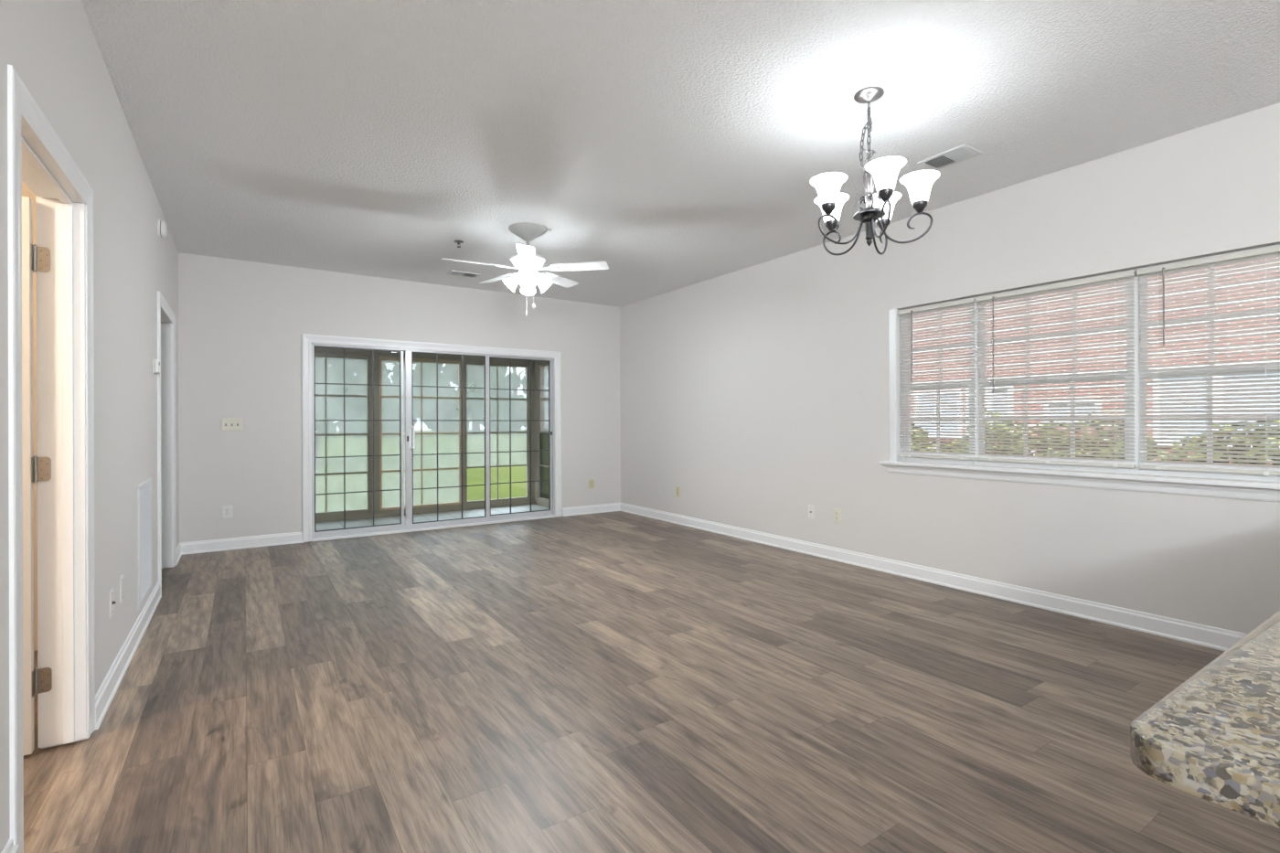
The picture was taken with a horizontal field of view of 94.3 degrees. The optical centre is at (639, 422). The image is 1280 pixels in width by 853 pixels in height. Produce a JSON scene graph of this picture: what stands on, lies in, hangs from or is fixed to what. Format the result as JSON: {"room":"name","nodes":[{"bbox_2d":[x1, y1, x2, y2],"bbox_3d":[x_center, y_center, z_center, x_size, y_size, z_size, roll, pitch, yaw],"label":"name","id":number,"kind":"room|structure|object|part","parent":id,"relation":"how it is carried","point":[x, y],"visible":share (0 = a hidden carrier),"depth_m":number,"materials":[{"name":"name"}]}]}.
{"room":"empty living room","nodes":[
{"label":"empty living room","id":0,"kind":"room"},
{"bbox_2d":[21,181,37,650],"bbox_3d":[-3.767,-0.171,2.208,2.578,2.740,6.250,0,0,-34],"label":"wall","id":1,"kind":"structure","parent":0,"point":[26,192],"depth_m":3.11,"materials":[{"name":"beige paint"}]},
{"bbox_2d":[0,0,179,852],"bbox_3d":[-1.672,-0.178,1.501,0.125,2.740,9.551,0,0,-34],"label":"wall","id":2,"kind":"structure","parent":0,"point":[52,47],"depth_m":2.52,"materials":[{"name":"white paint"}]},
{"bbox_2d":[21,196,51,755],"bbox_3d":[-2.481,0.192,1.929,0.815,1.983,0.041,0,0,-34],"label":"door","id":3,"kind":"structure","parent":2,"relation":"in","point":[35,259],"depth_m":2.11,"materials":[{"name":"white paint"}]},
{"bbox_2d":[7,64,95,852],"bbox_3d":[-1.913,0.142,1.870,0.140,2.094,0.962,0,0,-34],"label":"door frame","id":4,"kind":"structure","parent":2,"relation":"attached to","point":[60,220],"depth_m":2.17,"materials":[{"name":"white paint"}]},
{"bbox_2d":[1,543,181,852],"bbox_3d":[-1.565,1.122,1.479,0.021,0.140,9.401,0,0,-34],"label":"baseboard","id":5,"kind":"structure","parent":2,"relation":"attached to","point":[104,696],"depth_m":2.80,"materials":[{"name":"white paint"}]},
{"bbox_2d":[108,587,115,618],"bbox_3d":[-2.345,0.804,2.644,0.016,0.120,0.074,0,0,-34],"label":"wall plate","id":6,"kind":"object","parent":2,"relation":"attached to","point":[112,602],"visible":1,"depth_m":2.63,"materials":[{"name":"white plastic"}]},
{"bbox_2d":[119,575,123,602],"bbox_3d":[-2.494,0.801,2.861,0.008,0.120,0.074,0,0,-34],"label":"wall plate","id":7,"kind":"object","parent":2,"relation":"attached to","point":[122,576],"visible":1,"depth_m":2.85,"materials":[{"name":"white plastic"}]},
{"bbox_2d":[137,478,152,609],"bbox_3d":[-2.931,0.697,3.519,0.012,0.690,0.550,0,0,-34],"label":"air vent","id":8,"kind":"object","parent":2,"relation":"in","point":[144,507],"visible":1,"depth_m":3.47,"materials":[{"name":"white metal"}]},
{"bbox_2d":[152,357,159,374],"bbox_3d":[-3.187,-0.369,3.916,0.032,0.104,0.124,0,0,-34],"label":"thermostat","id":9,"kind":"object","parent":2,"relation":"attached to","point":[155,362],"visible":1,"depth_m":3.87,"materials":[{"name":"white plastic"}]},
{"bbox_3d":[-3.196,-0.369,3.909,0.008,0.104,0.124,0,0,-34],"label":"plate","id":10,"kind":"part","parent":9,"relation":"part of","materials":[{"name":"white plastic"}]},
{"bbox_2d":[157,218,166,238],"bbox_3d":[-3.336,-1.350,4.149,0.046,0.132,0.132,0,0,-34],"label":"smoke detector","id":11,"kind":"object","parent":2,"relation":"attached to","point":[161,224],"visible":1,"depth_m":4.11,"materials":[{"name":"white plastic"}]},
{"bbox_2d":[157,290,176,595],"bbox_3d":[-3.649,0.148,4.484,0.147,2.094,1.062,0,0,-34],"label":"door frame","id":12,"kind":"structure","parent":2,"relation":"attached to","point":[165,326],"depth_m":4.86,"materials":[{"name":"white paint"}]},
{"bbox_2d":[178,252,620,543],"bbox_3d":[-2.264,-0.176,6.754,4.712,2.740,0.150,0,0,-34],"label":"wall","id":13,"kind":"structure","parent":0,"point":[241,324],"depth_m":5.86,"materials":[{"name":"white paint"}]},
{"bbox_2d":[222,505,232,518],"bbox_3d":[-3.880,0.843,5.580,0.080,0.120,0.009,0,0,-34],"label":"wall outlet","id":14,"kind":"object","parent":13,"relation":"attached to","point":[227,510],"visible":1,"depth_m":5.58,"materials":[{"name":"white plastic"}]},
{"bbox_2d":[221,418,242,430],"bbox_3d":[-3.846,0.021,5.598,0.164,0.117,0.019,0,0,-34],"label":"light switch","id":15,"kind":"object","parent":13,"relation":"attached to","point":[227,424],"visible":1,"depth_m":5.60,"materials":[{"name":"beige plastic"}]},
{"bbox_2d":[180,502,620,554],"bbox_3d":[-2.212,1.140,6.683,4.712,0.108,0.021,0,0,-34],"label":"baseboard","id":16,"kind":"structure","parent":13,"relation":"attached to","point":[282,538],"depth_m":5.73,"materials":[{"name":"white paint"}]},
{"bbox_2d":[301,333,561,542],"bbox_3d":[-2.181,0.153,6.707,2.846,2.074,0.018,0,0,-34],"label":"door frame","id":17,"kind":"structure","parent":13,"relation":"attached to","point":[306,339],"depth_m":6.16,"materials":[{"name":"white paint"}]},
{"bbox_2d":[310,342,555,541],"bbox_3d":[-2.219,0.194,6.764,2.690,2.000,0.180,0,0,-34],"label":"door","id":18,"kind":"structure","parent":13,"relation":"in","point":[410,429],"depth_m":6.54,"materials":[{"name":"white glass"}]},
{"bbox_3d":[-2.959,0.183,6.280,0.870,1.948,0.030,0,0,-34],"label":"fixed panel","id":19,"kind":"part","parent":18,"relation":"part of","materials":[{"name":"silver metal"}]},
{"bbox_3d":[-2.497,0.165,6.503,0.050,0.270,0.051,0,0,-34],"label":"pull handle","id":20,"kind":"part","parent":18,"relation":"part of","materials":[{"name":"white paint"}]},
{"bbox_3d":[-2.175,0.180,6.763,0.942,1.948,0.028,0,0,-34],"label":"sliding panel","id":21,"kind":"part","parent":18,"relation":"part of","materials":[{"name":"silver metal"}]},
{"bbox_3d":[-1.473,0.178,7.270,0.844,1.948,0.030,0,0,-34],"label":"fixed panel","id":22,"kind":"part","parent":18,"relation":"part of","materials":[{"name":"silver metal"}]},
{"bbox_2d":[588,479,594,488],"bbox_3d":[-0.630,0.803,7.744,0.074,0.120,0.009,0,0,-34],"label":"wall outlet","id":23,"kind":"object","parent":13,"relation":"attached to","point":[591,481],"visible":1,"depth_m":7.74,"materials":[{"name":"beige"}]},
{"bbox_2d":[315,504,548,530],"bbox_3d":[-2.944,1.377,7.270,4.390,0.240,1.729,0,0,-34],"label":"floor","id":24,"kind":"structure","parent":0,"point":[472,513],"depth_m":7.87,"materials":[{"name":"tile"}]},
{"bbox_2d":[315,347,548,522],"bbox_3d":[-2.979,0.017,7.316,4.390,2.480,1.579,0,0,-34],"label":"frame","id":25,"kind":"object","parent":24,"relation":"on","point":[378,513],"visible":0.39,"depth_m":8.19,"materials":[{"name":"brown metal"}]},
{"bbox_2d":[315,352,370,515],"bbox_3d":[-3.985,0.147,7.534,1.027,2.045,0.060,0,0,-34],"label":"window","id":26,"kind":"structure","parent":25,"relation":"attached to","point":[319,355],"depth_m":7.71,"materials":[{"name":"brown metal"}]},
{"bbox_3d":[-3.984,-0.831,7.529,0.967,0.016,0.022,0,0,-34],"label":"sash rail","id":27,"kind":"part","parent":26,"relation":"part of","materials":[{"name":"brown metal"}]},
{"bbox_3d":[-3.982,-0.340,7.529,0.967,0.022,0.022,0,0,-34],"label":"sash rail","id":28,"kind":"part","parent":26,"relation":"part of","materials":[{"name":"brown metal"}]},
{"bbox_3d":[-3.981,0.157,7.529,0.967,0.022,0.022,0,0,-34],"label":"sash rail","id":29,"kind":"part","parent":26,"relation":"part of","materials":[{"name":"brown metal"}]},
{"bbox_3d":[-3.979,0.657,7.529,0.967,0.022,0.022,0,0,-34],"label":"sash rail","id":30,"kind":"part","parent":26,"relation":"part of","materials":[{"name":"brown metal"}]},
{"bbox_2d":[379,355,461,510],"bbox_3d":[-3.009,0.144,8.184,1.096,2.045,0.060,0,0,-34],"label":"window","id":31,"kind":"structure","parent":25,"relation":"attached to","point":[390,358],"depth_m":8.18,"materials":[{"name":"brown"}]},
{"bbox_3d":[-3.009,-0.834,8.178,1.036,0.016,0.022,0,0,-34],"label":"sash rail","id":32,"kind":"part","parent":31,"relation":"part of","materials":[{"name":"beige"}]},
{"bbox_3d":[-3.007,-0.344,8.178,1.036,0.022,0.022,0,0,-34],"label":"sash rail","id":33,"kind":"part","parent":31,"relation":"part of","materials":[{"name":"beige"}]},
{"bbox_3d":[-3.006,0.153,8.178,1.036,0.022,0.022,0,0,-34],"label":"sash rail","id":34,"kind":"part","parent":31,"relation":"part of","materials":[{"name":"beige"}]},
{"bbox_3d":[-3.004,0.653,8.178,1.036,0.022,0.022,0,0,-34],"label":"sash rail","id":35,"kind":"part","parent":31,"relation":"part of","materials":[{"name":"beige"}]},
{"bbox_2d":[464,361,529,503],"bbox_3d":[-2.110,0.141,8.783,0.986,2.045,0.060,0,0,-34],"label":"window","id":36,"kind":"structure","parent":25,"relation":"attached to","point":[479,363],"depth_m":8.78,"materials":[{"name":"brown metal"}]},
{"bbox_3d":[-2.109,-0.837,8.777,0.926,0.016,0.022,0,0,-34],"label":"sash rail","id":37,"kind":"part","parent":36,"relation":"part of","materials":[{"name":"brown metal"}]},
{"bbox_3d":[-2.107,-0.346,8.777,0.926,0.022,0.022,0,0,-34],"label":"sash rail","id":38,"kind":"part","parent":36,"relation":"part of","materials":[{"name":"brown metal"}]},
{"bbox_3d":[-2.106,0.151,8.777,0.926,0.022,0.022,0,0,-34],"label":"sash rail","id":39,"kind":"part","parent":36,"relation":"part of","materials":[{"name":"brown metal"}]},
{"bbox_3d":[-2.104,0.651,8.777,0.926,0.022,0.022,0,0,-34],"label":"sash rail","id":40,"kind":"part","parent":36,"relation":"part of","materials":[{"name":"brown metal"}]},
{"bbox_2d":[537,362,548,501],"bbox_3d":[-1.219,0.139,8.544,0.060,2.045,1.095,0,0,-34],"label":"window","id":41,"kind":"structure","parent":25,"relation":"attached to","point":[542,368],"depth_m":8.87,"materials":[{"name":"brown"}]},
{"bbox_3d":[-1.227,-0.594,8.540,0.003,0.476,1.035,0,0,-34],"label":"vinyl pane","id":42,"kind":"part","parent":41,"relation":"part of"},
{"bbox_3d":[-1.224,0.400,8.540,0.003,0.482,1.035,0,0,-34],"label":"vinyl pane","id":43,"kind":"part","parent":41,"relation":"part of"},
{"bbox_3d":[-1.225,-0.099,8.540,0.003,0.479,1.035,0,0,-34],"label":"vinyl pane","id":44,"kind":"part","parent":41,"relation":"part of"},
{"bbox_3d":[-1.222,0.894,8.540,0.003,0.470,1.035,0,0,-34],"label":"vinyl pane","id":45,"kind":"part","parent":41,"relation":"part of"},
{"bbox_2d":[23,511,1279,852],"bbox_3d":[-0.643,1.249,2.032,7.575,0.120,9.541,0,0,-34],"label":"floor","id":46,"kind":"structure","parent":0,"point":[615,681],"depth_m":2.43,"materials":[{"name":"wood"}]},
{"bbox_3d":[2.252,0.739,1.241,3.280,0.881,0.508,0,0,-34],"label":"base cabinet","id":47,"kind":"object","parent":46,"relation":"on","visible":0},
{"bbox_2d":[1130,609,1279,828],"bbox_3d":[2.091,0.283,1.238,3.571,0.032,0.664,0,0,-34],"label":"countertop","id":48,"kind":"structure","parent":47,"relation":"on","point":[1214,738],"depth_m":0.52,"materials":[{"name":"beige stone"}]},
{"bbox_2d":[80,0,1279,307],"bbox_3d":[0.353,-1.614,2.780,5.072,0.120,9.671,0,0,-34],"label":"ceiling","id":49,"kind":"structure","parent":0,"point":[671,144],"depth_m":2.94,"materials":[{"name":"white paint"}]},
{"bbox_2d":[454,240,463,247],"bbox_3d":[-1.550,-1.523,5.086,0.080,0.049,0.080,0,0,-34],"label":"sprinkler","id":50,"kind":"object","parent":49,"relation":"attached to","point":[456,241],"visible":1,"depth_m":5.07,"materials":[{"name":"silver metal"}]},
{"bbox_2d":[447,269,479,277],"bbox_3d":[-1.836,-1.540,6.187,0.300,0.014,0.170,0,0,-34],"label":"ceiling vent","id":51,"kind":"object","parent":49,"relation":"in","point":[453,272],"visible":1,"depth_m":6.17,"materials":[{"name":"white metal"}]},
{"bbox_2d":[441,223,608,315],"bbox_3d":[-0.934,-1.198,4.760,1.255,0.703,1.270,0,0,-34],"label":"ceiling fan","id":52,"kind":"object","parent":49,"relation":"hanging from","point":[526,260],"visible":1,"depth_m":4.70,"materials":[{"name":"white metal"}]},
{"bbox_3d":[-1.279,-1.229,4.569,0.462,0.033,0.132,0,0,-27],"label":"blade","id":53,"kind":"part","parent":52,"relation":"part of","materials":[{"name":"white wood"}]},
{"bbox_3d":[-1.200,-1.229,5.063,0.462,0.033,0.132,0,0,45],"label":"blade","id":54,"kind":"part","parent":52,"relation":"part of","materials":[{"name":"white wood"}]},
{"bbox_2d":[502,273,522,292],"bbox_3d":[-1.026,-1.117,4.750,0.151,0.153,0.126,0,0,-34],"label":"shade","id":55,"kind":"object","parent":52,"relation":"attached to","point":[512,282],"depth_m":4.72,"materials":[{"name":"white glass"}]},
{"bbox_3d":[-0.833,-1.230,4.341,0.132,0.033,0.462,0,0,-9],"label":"blade","id":56,"kind":"part","parent":52,"relation":"part of","materials":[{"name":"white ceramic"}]},
{"bbox_2d":[520,288,535,295],"bbox_3d":[-0.931,-1.113,4.891,0.124,0.145,0.143,0,0,17],"label":"shade","id":57,"kind":"object","parent":52,"relation":"attached to","point":[523,291],"depth_m":4.87,"materials":[{"name":"white glass"}]},
{"bbox_2d":[519,271,536,289],"bbox_3d":[-0.866,-1.113,4.634,0.124,0.145,0.143,0,0,17],"label":"shade","id":58,"kind":"object","parent":52,"relation":"attached to","point":[528,282],"depth_m":4.66,"materials":[{"name":"white glass"}]},
{"bbox_2d":[533,274,552,293],"bbox_3d":[-0.772,-1.118,4.774,0.151,0.153,0.126,0,0,-34],"label":"shade","id":59,"kind":"object","parent":52,"relation":"attached to","point":[543,283],"depth_m":4.75,"materials":[{"name":"white glass"}]},
{"bbox_3d":[-0.706,-1.231,5.142,0.132,0.033,0.462,0,0,27],"label":"blade","id":60,"kind":"part","parent":52,"relation":"part of","materials":[{"name":"white wood"}]},
{"bbox_3d":[-0.478,-1.231,4.695,0.462,0.033,0.132,0,0,9],"label":"blade","id":61,"kind":"part","parent":52,"relation":"part of","materials":[{"name":"white wood"}]},
{"bbox_2d":[810,86,939,255],"bbox_3d":[1.076,-1.195,2.836,0.584,0.723,0.565,0,0,-34],"label":"chandelier","id":62,"kind":"object","parent":49,"relation":"hanging from","point":[883,171],"visible":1,"depth_m":2.75,"materials":[{"name":"white glass"}]},
{"bbox_3d":[0.877,-1.065,2.763,0.169,0.126,0.169,0,0,-34],"label":"lamp shade","id":63,"kind":"part","parent":62,"relation":"part of","materials":[{"name":"white glass"}]},
{"bbox_3d":[0.968,-1.065,3.002,0.169,0.126,0.169,0,0,-34],"label":"lamp shade","id":64,"kind":"part","parent":62,"relation":"part of","materials":[{"name":"white glass"}]},
{"bbox_3d":[0.942,-0.900,2.780,0.242,0.136,0.010,0,0,-15],"label":"arm","id":65,"kind":"part","parent":62,"relation":"part of","materials":[{"name":"grey metal"}]},
{"bbox_3d":[1.006,-0.900,2.946,0.010,0.136,0.242,0,0,-33],"label":"arm","id":66,"kind":"part","parent":62,"relation":"part of","materials":[{"name":"grey metal"}]},
{"bbox_3d":[1.078,-1.350,2.812,0.114,0.356,0.044,0,0,-34],"label":"chain","id":67,"kind":"part","parent":62,"relation":"part of","materials":[{"name":"grey metal"}]},
{"bbox_3d":[1.183,-0.901,2.936,0.010,0.136,0.242,0,0,39],"label":"arm","id":68,"kind":"part","parent":62,"relation":"part of","materials":[{"name":"grey metal"}]},
{"bbox_3d":[1.080,-0.900,2.668,0.010,0.136,0.242,0,0,3],"label":"arm","id":69,"kind":"part","parent":62,"relation":"part of","materials":[{"name":"grey metal"}]},
{"bbox_3d":[1.076,-1.065,2.601,0.169,0.126,0.169,0,0,-34],"label":"lamp shade","id":70,"kind":"part","parent":62,"relation":"part of","materials":[{"name":"white glass"}]},
{"bbox_3d":[1.224,-1.066,2.988,0.169,0.126,0.169,0,0,-34],"label":"lamp shade","id":71,"kind":"part","parent":62,"relation":"part of","materials":[{"name":"white glass"}]},
{"bbox_3d":[1.229,-0.901,2.765,0.242,0.136,0.010,0,0,21],"label":"arm","id":72,"kind":"part","parent":62,"relation":"part of","materials":[{"name":"grey metal"}]},
{"bbox_3d":[1.291,-1.066,2.741,0.169,0.126,0.169,0,0,-34],"label":"lamp shade","id":73,"kind":"part","parent":62,"relation":"part of","materials":[{"name":"white glass"}]},
{"bbox_2d":[917,143,982,170],"bbox_3d":[1.823,-1.552,3.495,0.196,0.014,0.284,0,0,-34],"label":"ceiling vent","id":74,"kind":"object","parent":49,"relation":"in","point":[959,154],"visible":1,"depth_m":3.48,"materials":[{"name":"white metal"}]},
{"bbox_2d":[619,102,1279,633],"bbox_3d":[2.369,-0.191,4.191,0.160,2.740,9.551,0,0,-34],"label":"wall","id":75,"kind":"structure","parent":0,"point":[760,392],"depth_m":4.32,"materials":[{"name":"white paint"}]},
{"bbox_2d":[656,484,660,494],"bbox_3d":[0.222,0.820,7.270,0.008,0.120,0.074,0,0,-34],"label":"wall plate","id":76,"kind":"object","parent":75,"relation":"attached to","point":[657,485],"visible":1,"depth_m":7.25,"materials":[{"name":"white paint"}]},
{"bbox_2d":[676,486,680,496],"bbox_3d":[0.445,0.808,6.933,0.009,0.120,0.074,0,0,-34],"label":"wall outlet","id":77,"kind":"object","parent":75,"relation":"attached to","point":[677,487],"visible":1,"depth_m":6.92,"materials":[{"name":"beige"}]},
{"bbox_2d":[808,504,814,519],"bbox_3d":[1.525,0.801,5.304,0.016,0.120,0.074,0,0,-34],"label":"wall plate","id":78,"kind":"object","parent":75,"relation":"attached to","point":[811,508],"visible":1,"depth_m":5.30,"materials":[{"name":"white plastic"}]},
{"bbox_2d":[833,508,841,522],"bbox_3d":[1.683,0.798,5.073,0.009,0.120,0.074,0,0,-34],"label":"wall outlet","id":79,"kind":"object","parent":75,"relation":"attached to","point":[837,512],"visible":1,"depth_m":5.07,"materials":[{"name":"beige plastic"}]},
{"bbox_2d":[620,502,1247,650],"bbox_3d":[2.339,1.126,4.079,0.021,0.108,9.401,0,0,-34],"label":"baseboard","id":80,"kind":"structure","parent":75,"relation":"attached to","point":[1180,630],"depth_m":4.00,"materials":[{"name":"white paint"}]},
{"bbox_2d":[901,297,975,465],"bbox_3d":[2.242,-0.290,4.441,0.090,1.184,0.558,0,0,-34],"label":"window","id":81,"kind":"structure","parent":75,"relation":"in","point":[904,458],"depth_m":4.43,"materials":[{"name":"white plastic"}]},
{"bbox_3d":[2.223,-0.014,4.428,0.032,0.572,0.518,0,0,-34],"label":"sash","id":82,"kind":"part","parent":81,"relation":"part of","materials":[{"name":"white plastic"}]},
{"bbox_3d":[2.252,-0.559,4.448,0.032,0.602,0.518,0,0,-34],"label":"sash","id":83,"kind":"part","parent":81,"relation":"part of","materials":[{"name":"white plastic"}]},
{"bbox_2d":[974,269,1134,474],"bbox_3d":[2.646,-0.291,3.834,0.090,1.184,0.900,0,0,-34],"label":"window","id":84,"kind":"structure","parent":75,"relation":"in","point":[1103,469],"depth_m":3.82,"materials":[{"name":"white plastic"}]},
{"bbox_3d":[2.627,-0.015,3.822,0.032,0.572,0.860,0,0,-34],"label":"sash","id":85,"kind":"part","parent":84,"relation":"part of","materials":[{"name":"white plastic"}]},
{"bbox_3d":[2.656,-0.560,3.842,0.032,0.602,0.860,0,0,-34],"label":"sash","id":86,"kind":"part","parent":84,"relation":"part of","materials":[{"name":"white plastic"}]},
{"bbox_2d":[879,460,1279,501],"bbox_3d":[2.580,0.348,3.740,0.124,0.087,2.328,0,0,-34],"label":"window sill","id":87,"kind":"structure","parent":75,"relation":"attached to","point":[1226,489],"depth_m":3.48,"materials":[{"name":"white paint"}]},
{"bbox_2d":[888,244,1279,482],"bbox_3d":[2.635,-0.289,3.781,0.172,1.188,2.209,0,0,-34],"label":"window","id":88,"kind":"structure","parent":75,"relation":"in","point":[1137,471],"depth_m":3.42,"materials":[{"name":"white plastic"}]},
{"bbox_2d":[897,298,976,459],"bbox_3d":[2.176,-0.299,4.380,0.049,1.133,0.579,0,0,-34],"label":"window blind","id":89,"kind":"object","parent":88,"relation":"attached to","point":[909,325],"visible":1,"depth_m":4.36,"materials":[{"name":"white plastic"}]},
{"bbox_3d":[2.070,-0.295,4.549,0.029,1.080,0.002,0,0,-34],"label":"ladder cord","id":90,"kind":"part","parent":89,"relation":"part of","materials":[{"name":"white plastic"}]},
{"bbox_3d":[2.179,-0.851,4.383,0.038,0.030,0.579,0,0,-34],"label":"head rail","id":91,"kind":"part","parent":89,"relation":"part of","materials":[{"name":"white"}]},
{"bbox_3d":[2.182,0.254,4.383,0.026,0.020,0.575,0,0,-34],"label":"rail","id":92,"kind":"part","parent":89,"relation":"part of","materials":[{"name":"white plastic"}]},
{"bbox_2d":[975,270,1136,468],"bbox_3d":[2.587,-0.301,3.763,0.049,1.133,0.880,0,0,-34],"label":"window blind","id":93,"kind":"object","parent":88,"relation":"attached to","point":[1131,273],"visible":1,"depth_m":3.72,"materials":[{"name":"white plastic"}]},
{"bbox_3d":[2.398,-0.297,4.057,0.029,1.080,0.002,0,0,-34],"label":"ladder cord","id":94,"kind":"part","parent":93,"relation":"part of","materials":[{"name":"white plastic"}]},
{"bbox_3d":[2.590,-0.852,3.766,0.038,0.030,0.880,0,0,-34],"label":"head rail","id":95,"kind":"part","parent":93,"relation":"part of","materials":[{"name":"white"}]},
{"bbox_3d":[2.593,0.253,3.766,0.026,0.020,0.876,0,0,-34],"label":"rail","id":96,"kind":"part","parent":93,"relation":"part of","materials":[{"name":"white plastic"}]},
{"bbox_3d":[2.785,-0.298,3.475,0.029,1.080,0.002,0,0,-34],"label":"ladder cord","id":97,"kind":"part","parent":93,"relation":"part of","materials":[{"name":"white fabric"}]},
{"bbox_2d":[1137,245,1279,475],"bbox_3d":[3.005,-0.302,3.135,0.049,1.133,0.599,0,0,-34],"label":"window blind","id":98,"kind":"object","parent":88,"relation":"attached to","point":[1272,250],"visible":1,"depth_m":3.13,"materials":[{"name":"white plastic"}]},
{"bbox_3d":[2.894,-0.298,3.312,0.029,1.080,0.002,0,0,-34],"label":"ladder cord","id":99,"kind":"part","parent":98,"relation":"part of","materials":[{"name":"white fabric"}]},
{"bbox_3d":[3.008,-0.854,3.138,0.038,0.030,0.599,0,0,-34],"label":"head rail","id":100,"kind":"part","parent":98,"relation":"part of","materials":[{"name":"white plastic"}]},
{"bbox_3d":[3.011,0.252,3.138,0.026,0.020,0.595,0,0,-34],"label":"rail","id":101,"kind":"part","parent":98,"relation":"part of","materials":[{"name":"white plastic"}]},
{"bbox_3d":[3.126,-0.299,2.963,0.029,1.080,0.002,0,0,-34],"label":"ladder cord","id":102,"kind":"part","parent":98,"relation":"part of","materials":[{"name":"white plastic"}]},
{"bbox_3d":[3.053,-0.017,3.183,0.032,0.572,0.595,0,0,-34],"label":"sash","id":103,"kind":"part","parent":88,"relation":"part of","materials":[{"name":"white plastic"}]},
{"bbox_3d":[3.081,-0.562,3.203,0.032,0.602,0.595,0,0,-34],"label":"sash","id":104,"kind":"part","parent":88,"relation":"part of","materials":[{"name":"white plastic"}]},
{"label":"outside","id":105,"kind":"structure","parent":0,"visible":0},
{"bbox_2d":[315,428,525,512],"bbox_3d":[-2.745,1.496,40.217,220.000,0.001,190.000,0,0,-34],"label":"lawn","id":106,"kind":"structure","parent":105,"point":[355,445],"depth_m":18.88,"materials":[{"name":"green plant"}]},
{"bbox_2d":[318,357,335,437],"bbox_3d":[-37.507,-6.324,62.915,8.317,17.149,8.256,0,0,7],"label":"tree","id":107,"kind":"object","parent":106,"relation":"on","point":[323,418],"visible":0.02,"depth_m":64.23,"materials":[{"name":"green plant"}]},
{"bbox_2d":[319,361,366,433],"bbox_3d":[-40.408,-5.721,80.657,8.942,16.037,9.255,0,0,5],"label":"tree","id":108,"kind":"object","parent":106,"relation":"on","point":[348,424],"visible":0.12,"depth_m":79.83,"materials":[{"name":"green plant"}]},
{"bbox_2d":[315,356,418,464],"bbox_3d":[-11.586,-2.604,21.410,7.235,8.271,6.854,0,0,-34],"label":"tree","id":109,"kind":"object","parent":106,"relation":"on","point":[350,365],"visible":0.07,"depth_m":21.46,"materials":[{"name":"green plant"}]},
{"bbox_2d":[351,361,438,437],"bbox_3d":[-27.750,-5.914,66.061,8.579,16.369,8.946,0,0,17],"label":"tree","id":110,"kind":"object","parent":106,"relation":"on","point":[389,408],"visible":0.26,"depth_m":63.77,"materials":[{"name":"green plant"}]},
{"bbox_2d":[412,362,469,432],"bbox_3d":[-29.168,-6.214,86.267,8.884,16.854,9.688,0,0,-3],"label":"tree","id":111,"kind":"object","parent":106,"relation":"on","point":[443,380],"visible":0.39,"depth_m":84.77,"materials":[{"name":"green plant"}]},
{"bbox_2d":[442,363,509,435],"bbox_3d":[-20.173,-6.285,74.219,8.218,16.945,8.157,0,0,-8],"label":"tree","id":112,"kind":"object","parent":106,"relation":"on","point":[474,408],"visible":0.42,"depth_m":72.12,"materials":[{"name":"green plant"}]},
{"bbox_2d":[498,366,525,431],"bbox_3d":[-20.206,-5.708,95.268,8.846,15.866,9.157,0,0,-10],"label":"tree","id":113,"kind":"object","parent":106,"relation":"on","point":[517,407],"visible":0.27,"depth_m":93.58,"materials":[{"name":"green plant"}]},
{"bbox_2d":[910,257,1279,464],"bbox_3d":[8.693,-2.641,10.298,6.900,8.200,20.300,0,0,-34],"label":"brick building","id":114,"kind":"structure","parent":106,"relation":"on","point":[1274,258],"depth_m":8.29,"materials":[{"name":"red brick"}]},
{"bbox_3d":[5.164,-0.139,10.286,0.022,0.720,0.740,0,0,-34],"label":"pane","id":115,"kind":"part","parent":114,"relation":"part of","materials":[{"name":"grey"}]},
{"bbox_3d":[5.635,-0.156,9.579,0.022,0.750,0.620,0,0,-34],"label":"pane","id":116,"kind":"part","parent":114,"relation":"part of","materials":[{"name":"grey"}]},
{"bbox_3d":[6.272,-0.158,8.621,0.022,0.250,0.620,0,0,-34],"label":"pane","id":117,"kind":"part","parent":114,"relation":"part of","materials":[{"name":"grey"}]},
{"bbox_3d":[7.131,-0.171,7.331,0.022,0.870,1.140,0,0,-34],"label":"pane","id":118,"kind":"part","parent":114,"relation":"part of","materials":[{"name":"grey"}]},
{"bbox_2d":[910,409,1279,465],"bbox_3d":[4.768,0.651,6.538,0.967,1.649,9.273,0,0,-34],"label":"hedge","id":119,"kind":"object","parent":106,"relation":"on","point":[985,410],"visible":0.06,"depth_m":6.29,"materials":[{"name":"green plant"}]}
]}

